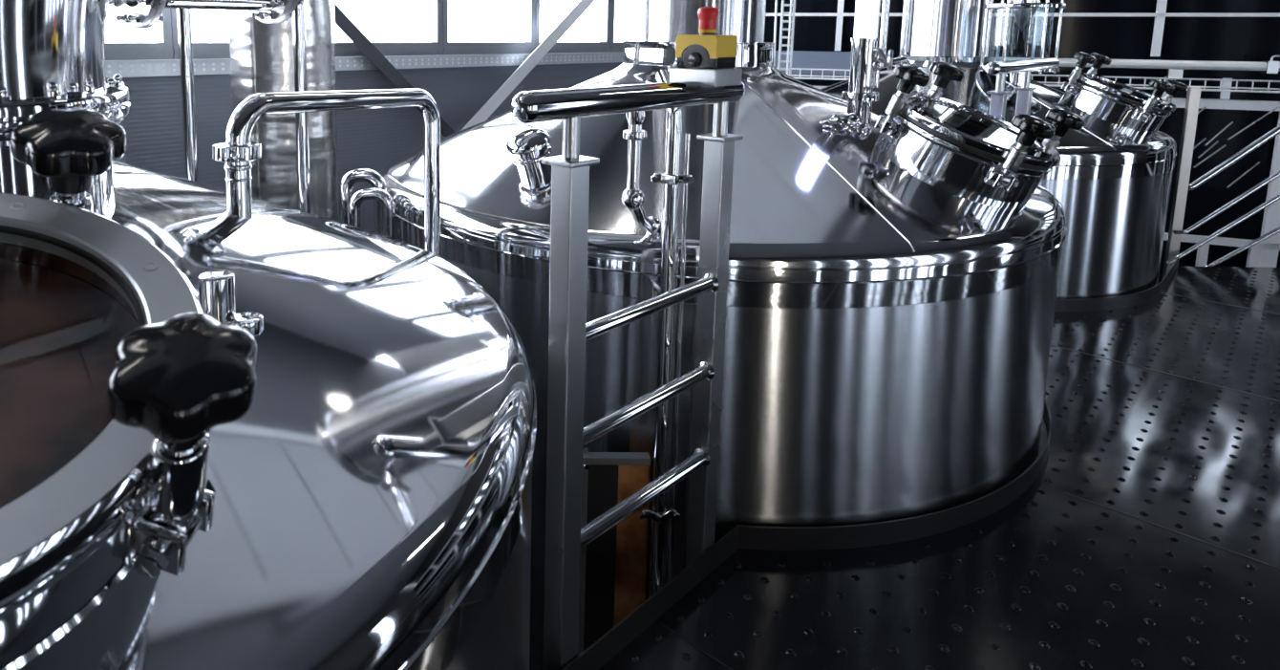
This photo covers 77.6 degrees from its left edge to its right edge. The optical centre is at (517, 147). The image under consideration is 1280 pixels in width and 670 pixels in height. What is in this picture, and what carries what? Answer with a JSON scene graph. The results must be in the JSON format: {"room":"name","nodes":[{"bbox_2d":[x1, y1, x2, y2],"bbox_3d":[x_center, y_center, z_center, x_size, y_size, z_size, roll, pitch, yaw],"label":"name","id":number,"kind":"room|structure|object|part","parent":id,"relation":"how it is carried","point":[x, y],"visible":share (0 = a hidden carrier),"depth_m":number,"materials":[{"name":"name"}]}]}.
{"room":"processing plant","nodes":[
{"label":"processing plant","id":0,"kind":"room"},
{"bbox_2d":[0,259,140,507],"bbox_3d":[-0.600,0.246,0.746,0.467,0.178,0.433,-8,12,-44],"label":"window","id":1,"kind":"structure","parent":0,"point":[63,322],"depth_m":0.83,"materials":[{"name":"glass"}]},
{"bbox_2d":[106,51,623,231],"bbox_3d":[-3.187,-1.410,3.846,13.050,6.550,0.200,-8,12,-44],"label":"wall","id":2,"kind":"structure","parent":0,"point":[367,138],"depth_m":5.88,"materials":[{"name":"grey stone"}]},
{"bbox_2d":[105,7,172,60],"bbox_3d":[-2.534,-1.548,4.366,1.066,2.115,0.100,-8,12,-44],"label":"window","id":3,"kind":"structure","parent":2,"relation":"in","point":[162,50],"depth_m":4.76,"materials":[{"name":"grey"}]},
{"bbox_2d":[170,8,230,59],"bbox_3d":[-1.770,-1.649,5.108,1.066,2.115,0.100,-8,12,-44],"label":"window","id":4,"kind":"structure","parent":2,"relation":"in","point":[200,50],"depth_m":4.97,"materials":[{"name":"grey"}]},
{"bbox_2d":[105,0,623,77],"bbox_3d":[-3.110,-1.415,3.766,13.030,2.216,0.170,-8,12,-44],"label":"window","id":5,"kind":"structure","parent":2,"relation":"in","point":[528,46],"depth_m":6.35,"materials":[{"name":"grey"}]},
{"bbox_3d":[-3.086,-0.363,3.884,13.030,0.101,0.071,-8,12,-44],"label":"perforated rail","id":6,"kind":"part","parent":5,"relation":"part of","materials":[{"name":"grey metal"}]},
{"bbox_2d":[334,0,443,56],"bbox_3d":[-1.006,-1.750,5.850,1.066,2.115,0.100,-8,12,-44],"label":"window","id":7,"kind":"structure","parent":2,"relation":"in","point":[435,47],"depth_m":6.14,"materials":[{"name":"grey"}]},
{"bbox_2d":[334,3,455,136],"bbox_3d":[-0.697,-0.251,6.197,2.617,2.399,0.064,-8,12,-44],"label":"brace","id":8,"kind":"object","parent":2,"relation":"attached to","point":[342,20],"visible":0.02,"depth_m":5.74,"materials":[{"name":"grey metal"}]},
{"bbox_2d":[461,0,595,129],"bbox_3d":[0.099,-0.747,6.824,3.116,2.388,0.064,-8,12,-44],"label":"brace","id":9,"kind":"object","parent":2,"relation":"attached to","point":[543,49],"visible":0.44,"depth_m":6.78,"materials":[{"name":"silver metal"}]},
{"bbox_2d":[534,0,611,53],"bbox_3d":[0.522,-1.952,7.335,1.066,2.115,0.100,-8,12,-44],"label":"window","id":10,"kind":"structure","parent":2,"relation":"in","point":[604,46],"depth_m":7.63,"materials":[{"name":"grey"}]},
{"bbox_2d":[610,0,624,52],"bbox_3d":[1.215,-2.043,8.008,0.866,2.115,0.100,-8,12,-44],"label":"window","id":11,"kind":"structure","parent":2,"relation":"in","point":[615,47],"depth_m":7.83,"materials":[{"name":"grey"}]},
{"bbox_2d":[764,0,1279,283],"bbox_3d":[7.140,-0.355,6.334,11.800,3.950,0.120,4,9,22],"label":"window","id":12,"kind":"structure","parent":2,"relation":"in","point":[1153,30],"depth_m":6.90,"materials":[{"name":"glass"}]},
{"bbox_2d":[598,266,1279,669],"bbox_3d":[2.714,1.260,2.082,12.527,0.012,3.260,-8,12,-44],"label":"floor","id":13,"kind":"structure","parent":0,"point":[1052,578],"depth_m":2.31,"materials":[{"name":"black metal"}]},
{"bbox_2d":[654,291,1279,669],"bbox_3d":[3.088,1.208,2.445,4.452,0.001,3.260,-8,12,-44],"label":"trim","id":14,"kind":"structure","parent":13,"relation":"on","point":[656,620],"depth_m":2.45,"materials":[{"name":"black paint"}]},
{"bbox_2d":[1054,256,1179,312],"bbox_3d":[3.692,0.842,4.741,1.911,0.072,0.273,-4,9,-28],"label":"baseboard","id":15,"kind":"structure","parent":13,"relation":"on","point":[1127,300],"depth_m":4.45,"materials":[{"name":"black paint"}]},
{"bbox_3d":[2.161,1.418,1.572,11.000,0.160,3.230,-8,12,-44],"label":"trim","id":16,"kind":"structure","parent":13,"relation":"attached to","visible":0},
{"bbox_2d":[561,399,1051,669],"bbox_3d":[1.340,1.124,2.640,3.101,0.076,0.531,-8,12,-44],"label":"baseboard","id":17,"kind":"structure","parent":16,"relation":"on","point":[850,536],"depth_m":2.34,"materials":[{"name":"black paint"}]},
{"bbox_2d":[938,117,1005,145],"bbox_3d":[1.598,-0.028,2.797,0.468,0.167,0.437,-8,12,-44],"label":"window","id":18,"kind":"structure","parent":0,"point":[990,137],"depth_m":2.94,"materials":[{"name":"clear glass"}]},
{"bbox_2d":[811,85,1279,101],"bbox_3d":[7.452,-1.743,6.859,12.400,6.550,0.200,4,9,22],"label":"wall","id":19,"kind":"structure","parent":0,"point":[812,85],"depth_m":7.28,"materials":[{"name":"black"}]},
{"bbox_2d":[776,67,1279,99],"bbox_3d":[7.420,-0.384,5.964,10.605,0.180,0.186,4,9,22],"label":"cable tray","id":20,"kind":"object","parent":19,"relation":"attached to","point":[1226,85],"visible":0.38,"depth_m":6.71,"materials":[{"name":"white paint"}]},
{"bbox_2d":[994,57,1279,78],"bbox_3d":[8.358,-0.481,5.587,8.600,0.160,0.100,4,9,22],"label":"pipe","id":21,"kind":"object","parent":20,"relation":"attached to","point":[1175,69],"visible":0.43,"depth_m":6.68,"materials":[{"name":"white metal"}]},
{"bbox_2d":[1193,106,1279,188],"bbox_3d":[5.589,-0.018,6.205,0.920,0.611,0.271,-4,9,-26],"label":"tubes","id":22,"kind":"object","parent":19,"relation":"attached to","point":[1205,107],"visible":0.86,"depth_m":6.15,"materials":[{"name":"grey metal"}]},
{"bbox_3d":[2.891,-4.387,1.473,19.000,0.150,11.400,-8,12,-44],"label":"ceiling","id":23,"kind":"structure","parent":0,"visible":0},
{"bbox_2d":[108,0,304,28],"bbox_3d":[-0.545,-2.285,1.476,0.727,4.080,0.320,-5,10,-36],"label":"duct","id":24,"kind":"object","parent":23,"relation":"hanging from","point":[136,13],"visible":0.96,"depth_m":1.65,"materials":[{"name":"silver metal"}]},
{"bbox_3d":[2.824,2.217,2.440,19.000,0.100,11.400,-8,12,-44],"label":"floor","id":25,"kind":"structure","parent":0,"visible":0},
{"bbox_2d":[176,8,198,182],"bbox_3d":[-1.344,-1.278,3.067,0.050,6.550,0.050,-8,12,-44],"label":"vertical pipe","id":26,"kind":"object","parent":25,"relation":"on","point":[184,30],"visible":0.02,"depth_m":3.20,"materials":[{"name":"silver metal"}]},
{"bbox_2d":[0,0,536,669],"bbox_3d":[-1.288,-1.036,1.360,2.811,6.528,2.784,-8,12,-44],"label":"tank","id":27,"kind":"object","parent":25,"relation":"on","point":[280,437],"visible":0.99,"depth_m":0.96,"materials":[{"name":"silver metal"}]},
{"bbox_3d":[-0.543,0.007,0.953,0.121,0.103,0.118,-8,12,-44],"label":"star knob","id":28,"kind":"part","parent":27,"relation":"part of","materials":[{"name":"black plastic"}]},
{"bbox_3d":[-0.278,0.202,0.657,0.123,0.103,0.113,-8,12,-44],"label":"star knob","id":29,"kind":"part","parent":27,"relation":"part of","materials":[{"name":"black plastic"}]},
{"bbox_3d":[-0.442,0.240,1.208,0.094,0.092,0.052,1,8,0],"label":"hinge post","id":30,"kind":"part","parent":27,"relation":"part of","materials":[{"name":"silver metal"}]},
{"bbox_2d":[212,88,440,256],"bbox_3d":[-0.467,0.990,2.212,0.098,2.328,0.862,4,9,24],"label":"pipe","id":31,"kind":"object","parent":27,"relation":"attached to","point":[237,151],"visible":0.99,"depth_m":1.92,"materials":[{"name":"silver metal"}]},
{"bbox_2d":[227,0,339,221],"bbox_3d":[-1.312,-1.455,4.281,0.576,6.550,0.576,-8,12,-44],"label":"vertical pipes","id":32,"kind":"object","parent":25,"relation":"on","point":[261,53],"depth_m":4.23,"materials":[{"name":"white metal"}]},
{"bbox_2d":[292,0,310,213],"bbox_3d":[-0.824,-1.243,2.868,0.046,6.550,0.046,-8,12,-44],"label":"vertical pipe","id":33,"kind":"object","parent":25,"relation":"on","point":[298,18],"visible":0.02,"depth_m":3.02,"materials":[{"name":"silver metal"}]},
{"bbox_2d":[577,447,653,655],"bbox_3d":[0.294,1.515,2.402,0.215,1.250,0.044,1,8,0],"label":"panel","id":34,"kind":"object","parent":25,"relation":"on","point":[614,566],"visible":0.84,"depth_m":2.36,"materials":[{"name":"black paint"}]},
{"bbox_2d":[511,81,745,669],"bbox_3d":[0.286,1.016,2.002,0.843,2.354,0.085,-8,12,-44],"label":"ladder","id":35,"kind":"object","parent":25,"relation":"on","point":[568,332],"visible":0.96,"depth_m":1.80,"materials":[{"name":"silver metal"}]},
{"bbox_3d":[0.102,1.119,1.835,0.062,2.195,0.058,-8,12,-44],"label":"post","id":36,"kind":"part","parent":35,"relation":"part of","materials":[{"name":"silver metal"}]},
{"bbox_3d":[0.298,-0.117,1.836,0.843,0.064,0.064,-8,12,-44],"label":"handrail","id":37,"kind":"part","parent":35,"relation":"part of","materials":[{"name":"silver metal"}]},
{"bbox_3d":[0.325,0.888,2.003,0.539,0.052,0.052,-8,12,-44],"label":"knee rail","id":38,"kind":"part","parent":35,"relation":"part of","materials":[{"name":"silver metal"}]},
{"bbox_3d":[0.327,0.637,1.966,0.539,0.052,0.052,-8,12,-44],"label":"knee rail","id":39,"kind":"part","parent":35,"relation":"part of","materials":[{"name":"silver metal"}]},
{"bbox_3d":[0.330,0.390,1.930,0.539,0.052,0.052,-8,12,-44],"label":"knee rail","id":40,"kind":"part","parent":35,"relation":"part of","materials":[{"name":"silver metal"}]},
{"bbox_2d":[669,6,741,86],"bbox_3d":[0.481,-0.259,1.996,0.125,0.197,0.135,-8,12,-44],"label":"emergency stop button","id":41,"kind":"object","parent":35,"relation":"attached to","point":[706,58],"visible":0.99,"depth_m":1.96,"materials":[{"name":"yellow plastic"}]},
{"bbox_3d":[0.480,-0.182,2.007,0.125,0.042,0.135,-8,12,-44],"label":"mounting plate","id":42,"kind":"part","parent":41,"relation":"part of","materials":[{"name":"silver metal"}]},
{"bbox_3d":[0.526,1.062,2.248,0.062,2.195,0.058,-8,12,-44],"label":"post","id":43,"kind":"part","parent":35,"relation":"part of","materials":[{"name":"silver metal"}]},
{"bbox_2d":[639,69,695,597],"bbox_3d":[0.397,0.960,2.341,0.116,2.368,0.173,-2,9,-19],"label":"downpipe","id":44,"kind":"object","parent":25,"relation":"on","point":[658,513],"visible":0.73,"depth_m":2.22,"materials":[{"name":"silver metal"}]},
{"bbox_2d":[381,0,1085,669],"bbox_3d":[0.828,-1.321,3.450,2.887,6.528,2.887,3,9,16],"label":"tank","id":45,"kind":"object","parent":25,"relation":"on","point":[891,290],"visible":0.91,"depth_m":2.44,"materials":[{"name":"silver metal"}]},
{"bbox_2d":[339,169,395,237],"bbox_3d":[-0.592,1.049,3.152,0.244,1.936,0.159,1,8,3],"label":"pipes","id":46,"kind":"object","parent":45,"relation":"attached to","point":[384,208],"visible":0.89,"depth_m":3.04,"materials":[{"name":"silver metal"}]},
{"bbox_2d":[620,110,661,234],"bbox_3d":[0.367,0.048,2.278,0.164,0.450,0.068,-8,12,-44],"label":"valve assembly","id":47,"kind":"object","parent":45,"relation":"on","point":[632,198],"visible":0.9,"depth_m":2.23,"materials":[{"name":"silver metal"}]},
{"bbox_2d":[819,112,870,135],"bbox_3d":[1.247,-0.051,2.974,0.379,0.150,0.177,-8,12,-44],"label":"fitting","id":48,"kind":"object","parent":45,"relation":"attached to","point":[844,122],"visible":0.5,"depth_m":2.93,"materials":[{"name":"silver metal"}]},
{"bbox_2d":[841,0,893,123],"bbox_3d":[1.371,-0.445,3.047,0.136,0.697,0.181,-8,12,-44],"label":"column","id":49,"kind":"structure","parent":45,"relation":"on","point":[866,60],"depth_m":3.04,"materials":[{"name":"silver metal"}]},
{"bbox_3d":[1.409,-0.346,3.054,0.079,0.087,0.115,-8,12,-44],"label":"valve handle","id":50,"kind":"part","parent":49,"relation":"part of","materials":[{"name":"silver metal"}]},
{"bbox_3d":[1.356,-0.236,2.707,0.115,0.103,0.121,-8,12,-44],"label":"star knob","id":51,"kind":"part","parent":45,"relation":"part of","materials":[{"name":"black plastic"}]},
{"bbox_3d":[1.644,-0.277,3.010,0.119,0.103,0.119,-8,12,-44],"label":"star knob","id":52,"kind":"part","parent":45,"relation":"part of","materials":[{"name":"black plastic"}]},
{"bbox_3d":[1.616,-0.052,2.462,0.122,0.102,0.116,-8,12,-44],"label":"star knob","id":53,"kind":"part","parent":45,"relation":"part of","materials":[{"name":"black plastic"}]},
{"bbox_3d":[1.928,-0.086,2.766,0.122,0.102,0.114,-8,12,-44],"label":"star knob","id":54,"kind":"part","parent":45,"relation":"part of","materials":[{"name":"black plastic"}]},
{"bbox_2d":[773,0,795,76],"bbox_3d":[2.509,-1.139,7.397,0.191,5.000,0.020,1,8,0],"label":"ladder","id":55,"kind":"object","parent":25,"relation":"on","point":[792,3],"visible":0.23,"depth_m":7.41,"materials":[{"name":"silver metal"}]},
{"bbox_2d":[878,0,890,54],"bbox_3d":[3.366,-1.817,7.081,0.069,6.550,0.069,-8,12,-44],"label":"pipe","id":56,"kind":"object","parent":25,"relation":"on","point":[885,4],"visible":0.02,"depth_m":7.16,"materials":[{"name":"silver metal"}]},
{"bbox_2d":[899,0,911,55],"bbox_3d":[3.460,-1.787,6.881,0.061,6.550,0.061,-8,12,-44],"label":"pipe","id":57,"kind":"object","parent":25,"relation":"on","point":[906,9],"visible":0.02,"depth_m":6.96,"materials":[{"name":"silver metal"}]},
{"bbox_2d":[983,0,994,56],"bbox_3d":[4.304,-1.808,7.082,0.077,6.550,0.077,-8,12,-44],"label":"pipe","id":58,"kind":"object","parent":25,"relation":"on","point":[991,11],"visible":0.02,"depth_m":7.15,"materials":[{"name":"silver metal"}]},
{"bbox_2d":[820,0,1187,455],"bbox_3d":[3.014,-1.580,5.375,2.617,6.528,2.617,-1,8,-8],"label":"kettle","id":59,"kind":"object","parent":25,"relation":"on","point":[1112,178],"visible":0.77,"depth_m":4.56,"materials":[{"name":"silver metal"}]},
{"bbox_2d":[882,56,911,68],"bbox_3d":[2.024,0.665,4.505,0.520,2.358,0.044,-6,10,-37],"label":"pipe","id":60,"kind":"object","parent":59,"relation":"attached to","point":[902,59],"visible":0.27,"depth_m":4.40,"materials":[{"name":"silver metal"}]},
{"bbox_2d":[978,0,1066,85],"bbox_3d":[3.208,-1.076,4.941,0.440,1.400,0.440,-8,12,-44],"label":"glass cylinder","id":61,"kind":"object","parent":59,"relation":"on","point":[1022,10],"visible":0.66,"depth_m":4.92,"materials":[{"name":"glass"}]},
{"bbox_3d":[3.024,-0.724,5.080,0.017,0.460,0.017,-8,12,-44],"label":"tie rod","id":62,"kind":"part","parent":61,"relation":"part of","materials":[{"name":"silver metal"}]},
{"bbox_3d":[3.188,-0.739,5.192,0.017,0.460,0.017,-8,12,-44],"label":"tie rod","id":63,"kind":"part","parent":61,"relation":"part of","materials":[{"name":"silver metal"}]},
{"bbox_3d":[3.039,-0.695,4.883,0.017,0.460,0.017,-8,12,-44],"label":"tie rod","id":64,"kind":"part","parent":61,"relation":"part of","materials":[{"name":"silver metal"}]},
{"bbox_3d":[3.204,-0.700,4.997,0.330,0.360,0.330,-8,12,-44],"label":"glass","id":65,"kind":"part","parent":61,"relation":"part of","materials":[{"name":"clear glass"}]},
{"bbox_3d":[3.369,-0.725,5.107,0.017,0.460,0.017,-8,12,-44],"label":"tie rod","id":66,"kind":"part","parent":61,"relation":"part of","materials":[{"name":"silver metal"}]},
{"bbox_3d":[3.220,-0.681,4.798,0.017,0.460,0.017,-8,12,-44],"label":"tie rod","id":67,"kind":"part","parent":61,"relation":"part of","materials":[{"name":"silver metal"}]},
{"bbox_3d":[3.385,-0.696,4.910,0.017,0.460,0.017,-8,12,-44],"label":"tie rod","id":68,"kind":"part","parent":61,"relation":"part of","materials":[{"name":"silver metal"}]},
{"bbox_3d":[3.478,-0.534,4.813,0.122,0.102,0.112,-8,12,-44],"label":"star knob","id":69,"kind":"part","parent":59,"relation":"part of","materials":[{"name":"black plastic"}]},
{"bbox_3d":[3.761,-0.557,5.068,0.119,0.103,0.119,-8,12,-44],"label":"star knob","id":70,"kind":"part","parent":59,"relation":"part of","materials":[{"name":"black plastic"}]},
{"bbox_3d":[3.730,-0.358,4.833,0.444,0.164,0.417,-8,12,-44],"label":"lid glass","id":71,"kind":"part","parent":59,"relation":"part of","materials":[{"name":"clear glass"}]},
{"bbox_3d":[3.708,-0.340,4.520,0.118,0.103,0.120,-8,12,-44],"label":"star knob","id":72,"kind":"part","parent":59,"relation":"part of","materials":[{"name":"black plastic"}]},
{"bbox_3d":[4.045,-0.366,4.824,0.122,0.102,0.114,-8,12,-44],"label":"star knob","id":73,"kind":"part","parent":59,"relation":"part of","materials":[{"name":"black plastic"}]},
{"bbox_2d":[984,58,1059,120],"bbox_3d":[2.691,0.698,4.338,1.248,2.354,0.085,-8,12,-44],"label":"railing","id":74,"kind":"object","parent":25,"relation":"on","point":[998,97],"visible":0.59,"depth_m":3.98,"materials":[{"name":"silver metal"}]},
{"bbox_3d":[2.373,0.819,4.041,0.062,2.195,0.058,-8,12,-44],"label":"post","id":75,"kind":"part","parent":74,"relation":"part of","materials":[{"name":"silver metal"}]},
{"bbox_3d":[2.703,-0.435,4.172,1.248,0.064,0.064,-8,12,-44],"label":"handrail","id":76,"kind":"part","parent":74,"relation":"part of","materials":[{"name":"silver metal"}]},
{"bbox_3d":[2.715,0.773,4.374,0.062,2.195,0.058,-8,12,-44],"label":"post","id":77,"kind":"part","parent":74,"relation":"part of","materials":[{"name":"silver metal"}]},
{"bbox_2d":[1162,86,1279,278],"bbox_3d":[5.117,0.615,5.468,1.054,2.240,0.148,2,9,12],"label":"stair railing","id":78,"kind":"object","parent":25,"relation":"on","point":[1182,185],"visible":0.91,"depth_m":5.48,"materials":[{"name":"grey metal"}]},
{"bbox_3d":[4.687,0.642,5.599,0.060,2.140,0.060,4,9,22],"label":"newel post","id":79,"kind":"part","parent":78,"relation":"part of","materials":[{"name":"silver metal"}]},
{"bbox_3d":[5.105,0.420,5.400,1.044,0.874,0.030,2,8,10],"label":"stair rail","id":80,"kind":"part","parent":78,"relation":"part of","materials":[{"name":"silver metal"}]},
{"bbox_3d":[5.137,0.226,5.407,0.987,0.820,0.044,2,8,11],"label":"stair rail","id":81,"kind":"part","parent":78,"relation":"part of","materials":[{"name":"silver metal"}]},
{"bbox_3d":[5.159,-0.088,5.407,0.955,0.829,0.060,2,9,11],"label":"stair rail","id":82,"kind":"part","parent":78,"relation":"part of","materials":[{"name":"silver metal"}]},
{"bbox_3d":[5.240,0.564,5.400,0.790,0.651,0.030,3,9,16],"label":"stair rail","id":83,"kind":"part","parent":78,"relation":"part of","materials":[{"name":"silver metal"}]}
]}

